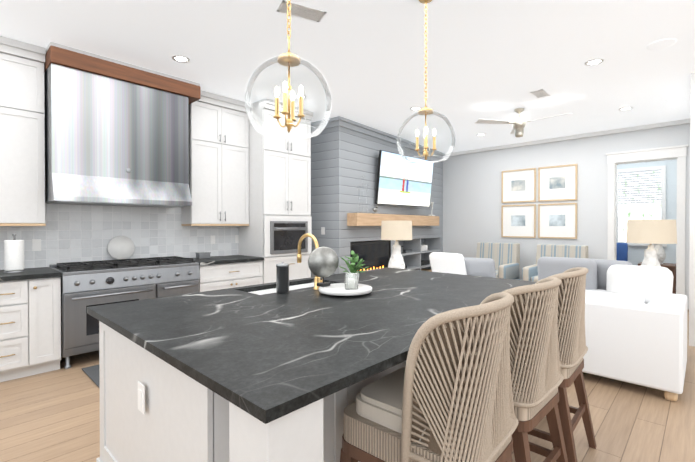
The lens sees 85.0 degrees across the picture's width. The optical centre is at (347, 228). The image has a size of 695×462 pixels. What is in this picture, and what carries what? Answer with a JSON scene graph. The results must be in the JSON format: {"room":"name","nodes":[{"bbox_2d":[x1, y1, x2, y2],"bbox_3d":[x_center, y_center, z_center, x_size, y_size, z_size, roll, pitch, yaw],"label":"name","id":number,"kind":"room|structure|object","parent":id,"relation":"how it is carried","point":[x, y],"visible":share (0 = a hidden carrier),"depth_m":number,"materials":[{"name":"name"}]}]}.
{"room":"kitchen and living room","nodes":[
{"label":"kitchen and living room","id":0,"kind":"room"},
{"bbox_2d":[0,309,694,461],"bbox_3d":[1.995,1.376,3.547,8.900,0.100,15.050,0,1,43],"label":"floor","id":1,"kind":"structure","parent":0,"point":[52,416],"depth_m":2.63,"materials":[{"name":"brown wood"}]},
{"bbox_2d":[0,279,39,381],"bbox_3d":[-3.131,0.887,3.447,0.628,0.880,0.405,0,1,43],"label":"base cabinet","id":2,"kind":"object","parent":1,"relation":"on","point":[30,321],"depth_m":3.30,"materials":[{"name":"white wood"}]},
{"bbox_2d":[0,267,61,282],"bbox_3d":[-3.691,0.432,2.830,0.660,0.040,2.416,0,1,43],"label":"countertop","id":3,"kind":"structure","parent":2,"relation":"on","point":[42,272],"depth_m":3.40,"materials":[{"name":"black stone"}]},
{"bbox_2d":[4,234,24,272],"bbox_3d":[-3.080,0.229,3.506,0.150,0.352,0.150,0,1,43],"label":"paper towel holder","id":4,"kind":"object","parent":3,"relation":"on","point":[14,255],"visible":1,"depth_m":3.45,"materials":[{"name":"paper"}]},
{"bbox_2d":[40,279,60,372],"bbox_3d":[-2.953,0.885,3.636,0.628,0.880,0.236,0,1,43],"label":"base cabinet","id":5,"kind":"object","parent":1,"relation":"on","point":[50,289],"depth_m":3.46,"materials":[{"name":"white wood"}]},
{"bbox_2d":[82,364,99,387],"bbox_3d":[-1.915,1.319,3.729,0.600,0.012,1.050,0,1,43],"label":"area rug","id":6,"kind":"object","parent":1,"relation":"on","point":[92,373],"visible":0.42,"depth_m":3.43,"materials":[{"name":"grey fabric"}]},
{"bbox_2d":[49,256,199,368],"bbox_3d":[-2.384,0.840,4.161,0.736,0.962,1.296,0,1,43],"label":"range","id":7,"kind":"object","parent":1,"relation":"on","point":[85,285],"visible":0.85,"depth_m":3.77,"materials":[{"name":"metal"}]},
{"bbox_2d":[107,236,134,259],"bbox_3d":[-2.622,0.230,4.394,0.060,0.279,0.280,0,1,43],"label":"serving board","id":8,"kind":"object","parent":7,"relation":"on","point":[120,247],"visible":0.94,"depth_m":4.38,"materials":[{"name":"white ceramic"}]},
{"bbox_2d":[193,255,263,291],"bbox_3d":[-1.657,0.855,4.987,0.665,0.920,0.888,0,1,43],"label":"base cabinet","id":9,"kind":"object","parent":1,"relation":"on","point":[224,272],"visible":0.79,"depth_m":4.77,"materials":[{"name":"white wood"}]},
{"bbox_2d":[195,252,210,258],"bbox_3d":[-1.873,0.355,4.918,0.110,0.079,0.160,0,1,43],"label":"box","id":10,"kind":"object","parent":9,"relation":"on","point":[202,255],"visible":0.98,"depth_m":4.88,"materials":[{"name":"metal"}]},
{"bbox_2d":[239,98,312,283],"bbox_3d":[-1.038,-0.214,5.598,0.712,3.049,0.850,0,1,43],"label":"tall cabinet","id":11,"kind":"object","parent":1,"relation":"on","point":[279,226],"visible":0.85,"depth_m":5.31,"materials":[{"name":"wood"}]},
{"bbox_2d":[96,279,545,461],"bbox_3d":[0.108,0.891,2.392,1.582,0.888,2.552,0,1,43],"label":"kitchen island","id":12,"kind":"object","parent":1,"relation":"on","point":[150,412],"depth_m":1.44,"materials":[{"name":"white"}]},
{"bbox_2d":[107,271,534,426],"bbox_3d":[0.241,0.432,2.263,1.260,0.032,2.596,0,1,43],"label":"island countertop","id":13,"kind":"structure","parent":12,"relation":"on","point":[271,357],"depth_m":1.50,"materials":[{"name":"black stone"}]},
{"bbox_2d":[276,262,288,292],"bbox_3d":[-0.417,0.316,2.439,0.084,0.195,0.084,0,1,43],"label":"steel canister","id":14,"kind":"object","parent":13,"relation":"on","point":[282,277],"visible":1,"depth_m":2.41,"materials":[{"name":"black metal"}]},
{"bbox_2d":[297,233,324,289],"bbox_3d":[-0.252,0.224,2.649,0.235,0.376,0.108,0,1,43],"label":"faucet","id":15,"kind":"object","parent":13,"relation":"on","point":[316,278],"visible":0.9,"depth_m":2.60,"materials":[{"name":"gold metal"}]},
{"bbox_2d":[308,246,371,295],"bbox_3d":[-0.008,0.266,2.435,0.361,0.294,0.376,0,1,43],"label":"tray","id":16,"kind":"object","parent":13,"relation":"on","point":[323,261],"visible":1,"depth_m":2.44,"materials":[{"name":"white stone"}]},
{"bbox_2d":[340,292,518,461],"bbox_3d":[0.324,0.789,1.457,0.594,1.107,0.530,0,1,41],"label":"stool","id":17,"kind":"object","parent":1,"relation":"on","point":[445,394],"visible":1,"depth_m":1.22,"materials":[{"name":"beige wicker"}]},
{"bbox_2d":[476,242,520,279],"bbox_3d":[2.835,0.801,7.495,0.890,0.990,0.904,0,1,43],"label":"armchair","id":18,"kind":"object","parent":1,"relation":"on","point":[505,257],"visible":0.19,"depth_m":7.51,"materials":[{"name":"multicoloured fabric"}]},
{"bbox_2d":[502,277,567,461],"bbox_3d":[0.734,0.785,1.892,0.594,1.107,0.530,0,1,45],"label":"stool","id":19,"kind":"object","parent":1,"relation":"on","point":[537,378],"visible":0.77,"depth_m":1.62,"materials":[{"name":"beige wicker"}]},
{"bbox_2d":[522,244,587,281],"bbox_3d":[3.686,0.807,6.692,0.890,0.990,0.904,0,1,43],"label":"armchair","id":20,"kind":"object","parent":1,"relation":"on","point":[529,273],"visible":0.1,"depth_m":6.78,"materials":[{"name":"multicoloured fabric"}]},
{"bbox_2d":[429,252,687,400],"bbox_3d":[1.944,0.801,4.065,2.510,1.042,1.020,0,1,43],"label":"sofa","id":21,"kind":"object","parent":1,"relation":"on","point":[635,324],"visible":0.62,"depth_m":3.16,"materials":[{"name":"white fabric"}]},
{"bbox_2d":[527,267,596,461],"bbox_3d":[1.136,0.782,2.326,0.594,1.107,0.530,0,1,42],"label":"stool","id":22,"kind":"object","parent":1,"relation":"on","point":[573,348],"visible":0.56,"depth_m":2.06,"materials":[{"name":"beige wicker"}]},
{"bbox_2d":[616,243,627,260],"bbox_3d":[5.973,0.812,8.637,0.600,0.950,0.620,0,1,43],"label":"chair","id":23,"kind":"object","parent":1,"relation":"on","point":[622,251],"visible":0.12,"depth_m":8.61,"materials":[{"name":"blue fabric"}]},
{"bbox_2d":[638,262,675,293],"bbox_3d":[5.888,0.988,7.192,0.560,0.620,0.560,0,1,43],"label":"table","id":24,"kind":"object","parent":1,"relation":"on","point":[671,267],"visible":0.27,"depth_m":6.89,"materials":[{"name":"brown wood"}]},
{"bbox_2d":[654,244,665,263],"bbox_3d":[5.888,0.297,7.187,0.440,0.760,0.440,0,1,43],"label":"lamp","id":25,"kind":"object","parent":24,"relation":"on","point":[661,255],"visible":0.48,"depth_m":7.11,"materials":[{"name":"white ceramic"}]},
{"bbox_3d":[0.647,1.015,5.001,0.500,0.600,0.500,0,1,43],"label":"end table","id":26,"kind":"object","parent":1,"relation":"on","visible":0},
{"bbox_2d":[381,221,411,268],"bbox_3d":[0.647,0.309,4.996,0.410,0.810,0.410,0,1,43],"label":"table lamp","id":27,"kind":"object","parent":26,"relation":"on","point":[396,230],"visible":0.88,"depth_m":4.86,"materials":[{"name":"beige fabric"}]},
{"bbox_3d":[3.284,1.022,4.109,0.500,0.600,0.500,0,1,43],"label":"end table","id":28,"kind":"object","parent":1,"relation":"on","visible":0},
{"bbox_2d":[626,220,676,266],"bbox_3d":[3.284,0.316,4.104,0.430,0.810,0.430,0,1,43],"label":"table lamp","id":29,"kind":"object","parent":28,"relation":"on","point":[650,232],"visible":0.58,"depth_m":3.96,"materials":[{"name":"beige fabric"}]},
{"bbox_2d":[0,0,694,152],"bbox_3d":[1.995,-1.774,3.523,8.900,0.100,15.050,0,1,43],"label":"ceiling","id":30,"kind":"structure","parent":0,"point":[495,59],"depth_m":3.73,"materials":[{"name":"paint"}]},
{"bbox_2d":[172,55,189,62],"bbox_3d":[-1.697,-1.723,3.864,0.169,0.006,0.169,0,1,37],"label":"recessed light","id":31,"kind":"object","parent":30,"relation":"in","point":[184,59],"depth_m":3.85,"materials":[{"name":"white"}]},
{"bbox_2d":[244,0,331,138],"bbox_3d":[-0.291,-1.093,1.884,0.430,1.235,0.430,0,1,43],"label":"pendant light","id":32,"kind":"object","parent":30,"relation":"hanging from","point":[288,59],"visible":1,"depth_m":1.89,"materials":[{"name":"clear glass"}]},
{"bbox_2d":[277,0,326,21],"bbox_3d":[-0.363,-1.716,3.005,0.363,0.006,0.166,0,0,-26],"label":"ceiling vent","id":33,"kind":"object","parent":30,"relation":"in","point":[306,12],"depth_m":3.00,"materials":[{"name":"grey metal"}]},
{"bbox_2d":[410,107,421,109],"bbox_3d":[0.992,-1.735,5.507,0.169,0.006,0.169,0,0,4],"label":"recessed light","id":34,"kind":"object","parent":30,"relation":"in","point":[412,108],"depth_m":5.51,"materials":[{"name":"white"}]},
{"bbox_2d":[397,0,455,162],"bbox_3d":[0.580,-1.110,2.808,0.430,1.215,0.430,0,1,43],"label":"pendant light","id":35,"kind":"object","parent":30,"relation":"hanging from","point":[426,111],"visible":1,"depth_m":2.81,"materials":[{"name":"clear glass"}]},
{"bbox_2d":[475,108,571,137],"bbox_3d":[2.615,-1.533,5.483,1.131,0.409,1.243,0,1,43],"label":"ceiling fan","id":36,"kind":"object","parent":30,"relation":"hanging from","point":[519,124],"visible":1,"depth_m":5.48,"materials":[{"name":"silver metal"}]},
{"bbox_2d":[530,89,549,97],"bbox_3d":[2.482,-1.730,4.885,0.150,0.006,0.300,0,1,43],"label":"ceiling vent","id":37,"kind":"object","parent":30,"relation":"in","point":[539,93],"depth_m":4.87,"materials":[{"name":"grey metal"}]},
{"bbox_2d":[585,58,603,65],"bbox_3d":[2.566,-1.723,3.940,0.169,0.006,0.169,0,0,4],"label":"recessed light","id":38,"kind":"object","parent":30,"relation":"in","point":[592,62],"depth_m":3.93,"materials":[{"name":"white"}]},
{"bbox_2d":[619,107,632,110],"bbox_3d":[4.048,-1.735,5.512,0.169,0.006,0.169,0,1,34],"label":"recessed light","id":39,"kind":"object","parent":30,"relation":"in","point":[624,108],"depth_m":5.51,"materials":[{"name":"white plastic"}]},
{"bbox_2d":[647,38,676,49],"bbox_3d":[2.939,-1.720,3.548,0.219,0.007,0.219,0,0,-2],"label":"ceiling speaker","id":40,"kind":"object","parent":30,"relation":"attached to","point":[661,43],"depth_m":3.53,"materials":[{"name":"paint"}]},
{"bbox_2d":[310,116,444,276],"bbox_3d":[0.839,-0.232,7.868,0.920,3.050,4.276,0,1,38],"label":"wall","id":41,"kind":"structure","parent":0,"point":[344,157],"depth_m":6.35,"materials":[{"name":"grey wood"}]},
{"bbox_2d":[321,227,324,234],"bbox_3d":[-0.402,0.046,6.208,0.075,0.120,0.010,0,1,38],"label":"light switch","id":42,"kind":"object","parent":41,"relation":"attached to","point":[322,230],"visible":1,"depth_m":6.20,"materials":[{"name":"white plastic"}]},
{"bbox_2d":[351,240,388,270],"bbox_3d":[0.293,0.551,6.843,0.355,0.620,1.200,0,1,38],"label":"fireplace insert","id":43,"kind":"object","parent":41,"relation":"in","point":[374,254],"visible":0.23,"depth_m":6.76,"materials":[{"name":"black metal"}]},
{"bbox_2d":[347,213,438,225],"bbox_3d":[1.021,-0.147,7.302,0.203,0.210,3.070,0,1,38],"label":"mantel","id":44,"kind":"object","parent":41,"relation":"attached to","point":[362,219],"depth_m":6.64,"materials":[{"name":"brown wood"}]},
{"bbox_2d":[357,176,434,215],"bbox_3d":[1.039,-0.564,7.326,0.118,0.620,2.824,0,1,38],"label":"mantel decor","id":45,"kind":"object","parent":44,"relation":"on","point":[375,209],"visible":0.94,"depth_m":6.58,"materials":[{"name":"clear glass"}]},
{"bbox_2d":[375,150,433,206],"bbox_3d":[1.127,-0.902,7.296,0.370,0.949,1.684,0,1,38],"label":"wall-mounted tv","id":46,"kind":"object","parent":41,"relation":"attached to","point":[401,181],"visible":0.88,"depth_m":7.17,"materials":[{"name":"black metal"}]},
{"bbox_2d":[401,245,431,271],"bbox_3d":[1.377,0.772,8.270,0.300,0.823,1.720,0,1,38],"label":"decor","id":47,"kind":"object","parent":41,"relation":"in","point":[424,248],"visible":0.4,"depth_m":8.47,"materials":[{"name":"white ceramic"}]},
{"bbox_2d":[443,123,689,309],"bbox_3d":[3.853,-0.230,7.693,5.700,3.050,0.150,0,1,43],"label":"wall","id":48,"kind":"structure","parent":0,"point":[472,203],"depth_m":7.62,"materials":[{"name":"paint"}]},
{"bbox_2d":[501,164,577,238],"bbox_3d":[3.805,-0.505,7.610,1.410,1.410,0.030,0,1,43],"label":"framed pictures","id":49,"kind":"object","parent":48,"relation":"attached to","point":[557,220],"visible":0.98,"depth_m":7.56,"materials":[{"name":"brown wood"}]},
{"bbox_2d":[445,118,689,155],"bbox_3d":[4.094,-1.717,7.317,4.850,0.069,0.049,0,1,43],"label":"crown molding","id":50,"kind":"structure","parent":48,"relation":"attached to","point":[636,128],"depth_m":7.04,"materials":[{"name":"white wood"}]},
{"bbox_2d":[606,144,687,294],"bbox_3d":[5.102,-0.016,6.504,1.100,2.640,0.210,0,1,43],"label":"door frame","id":51,"kind":"structure","parent":48,"relation":"attached to","point":[678,153],"depth_m":6.30,"materials":[{"name":"white wood"}]},
{"bbox_2d":[617,159,676,271],"bbox_3d":[6.494,-0.243,9.327,3.100,3.050,0.150,0,1,43],"label":"wall","id":52,"kind":"structure","parent":0,"point":[635,255],"depth_m":8.53,"materials":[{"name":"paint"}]},
{"bbox_2d":[617,165,666,246],"bbox_3d":[6.820,-0.499,8.869,1.000,1.830,0.055,0,1,43],"label":"window","id":53,"kind":"structure","parent":52,"relation":"in","point":[641,193],"depth_m":8.87,"materials":[{"name":"white glass"}]},
{"bbox_2d":[689,72,694,346],"bbox_3d":[5.862,-0.220,6.280,0.160,3.050,5.750,0,1,43],"label":"wall","id":54,"kind":"structure","parent":0,"point":[692,242],"depth_m":4.23,"materials":[{"name":"white paint"}]},
{"bbox_3d":[-0.276,-0.179,0.901,8.590,3.050,8.100,0,1,43],"label":"wall","id":55,"kind":"structure","parent":0,"visible":0},
{"bbox_2d":[0,44,44,223],"bbox_3d":[-3.226,-0.852,3.571,0.303,1.615,0.555,0,1,43],"label":"upper cabinet","id":56,"kind":"object","parent":55,"relation":"attached to","point":[22,143],"depth_m":3.55,"materials":[{"name":"white wood"}]},
{"bbox_2d":[0,203,238,269],"bbox_3d":[-3.179,0.014,3.859,0.007,0.780,4.620,0,1,43],"label":"tile backsplash","id":57,"kind":"structure","parent":55,"relation":"attached to","point":[73,233],"depth_m":4.33,"materials":[{"name":"white tile"}]},
{"bbox_2d":[32,239,40,250],"bbox_3d":[-3.166,0.174,3.862,0.007,0.120,0.070,0,1,43],"label":"electrical outlet plate","id":58,"kind":"object","parent":57,"relation":"attached to","point":[36,244],"depth_m":3.86,"materials":[{"name":"white plastic"}]},
{"bbox_2d":[210,235,214,243],"bbox_3d":[-1.863,0.163,5.245,0.007,0.120,0.070,0,1,43],"label":"electrical outlet plate","id":59,"kind":"object","parent":57,"relation":"attached to","point":[212,238],"depth_m":5.24,"materials":[{"name":"white plastic"}]},
{"bbox_2d":[235,235,238,242],"bbox_3d":[-1.602,0.161,5.521,0.007,0.120,0.070,0,1,43],"label":"electrical outlet plate","id":60,"kind":"object","parent":57,"relation":"attached to","point":[236,236],"depth_m":5.51,"materials":[{"name":"white plastic"}]},
{"bbox_2d":[44,41,200,207],"bbox_3d":[-2.427,-0.989,4.187,0.618,1.477,1.428,0,1,43],"label":"range hood","id":61,"kind":"object","parent":55,"relation":"attached to","point":[116,132],"visible":0.92,"depth_m":3.88,"materials":[{"name":"metal"}]},
{"bbox_2d":[182,90,248,225],"bbox_3d":[-1.751,-0.883,5.106,0.343,1.704,0.824,0,1,43],"label":"upper cabinet","id":62,"kind":"object","parent":55,"relation":"attached to","point":[218,131],"visible":0.98,"depth_m":4.99,"materials":[{"name":"white wood"}]}
]}

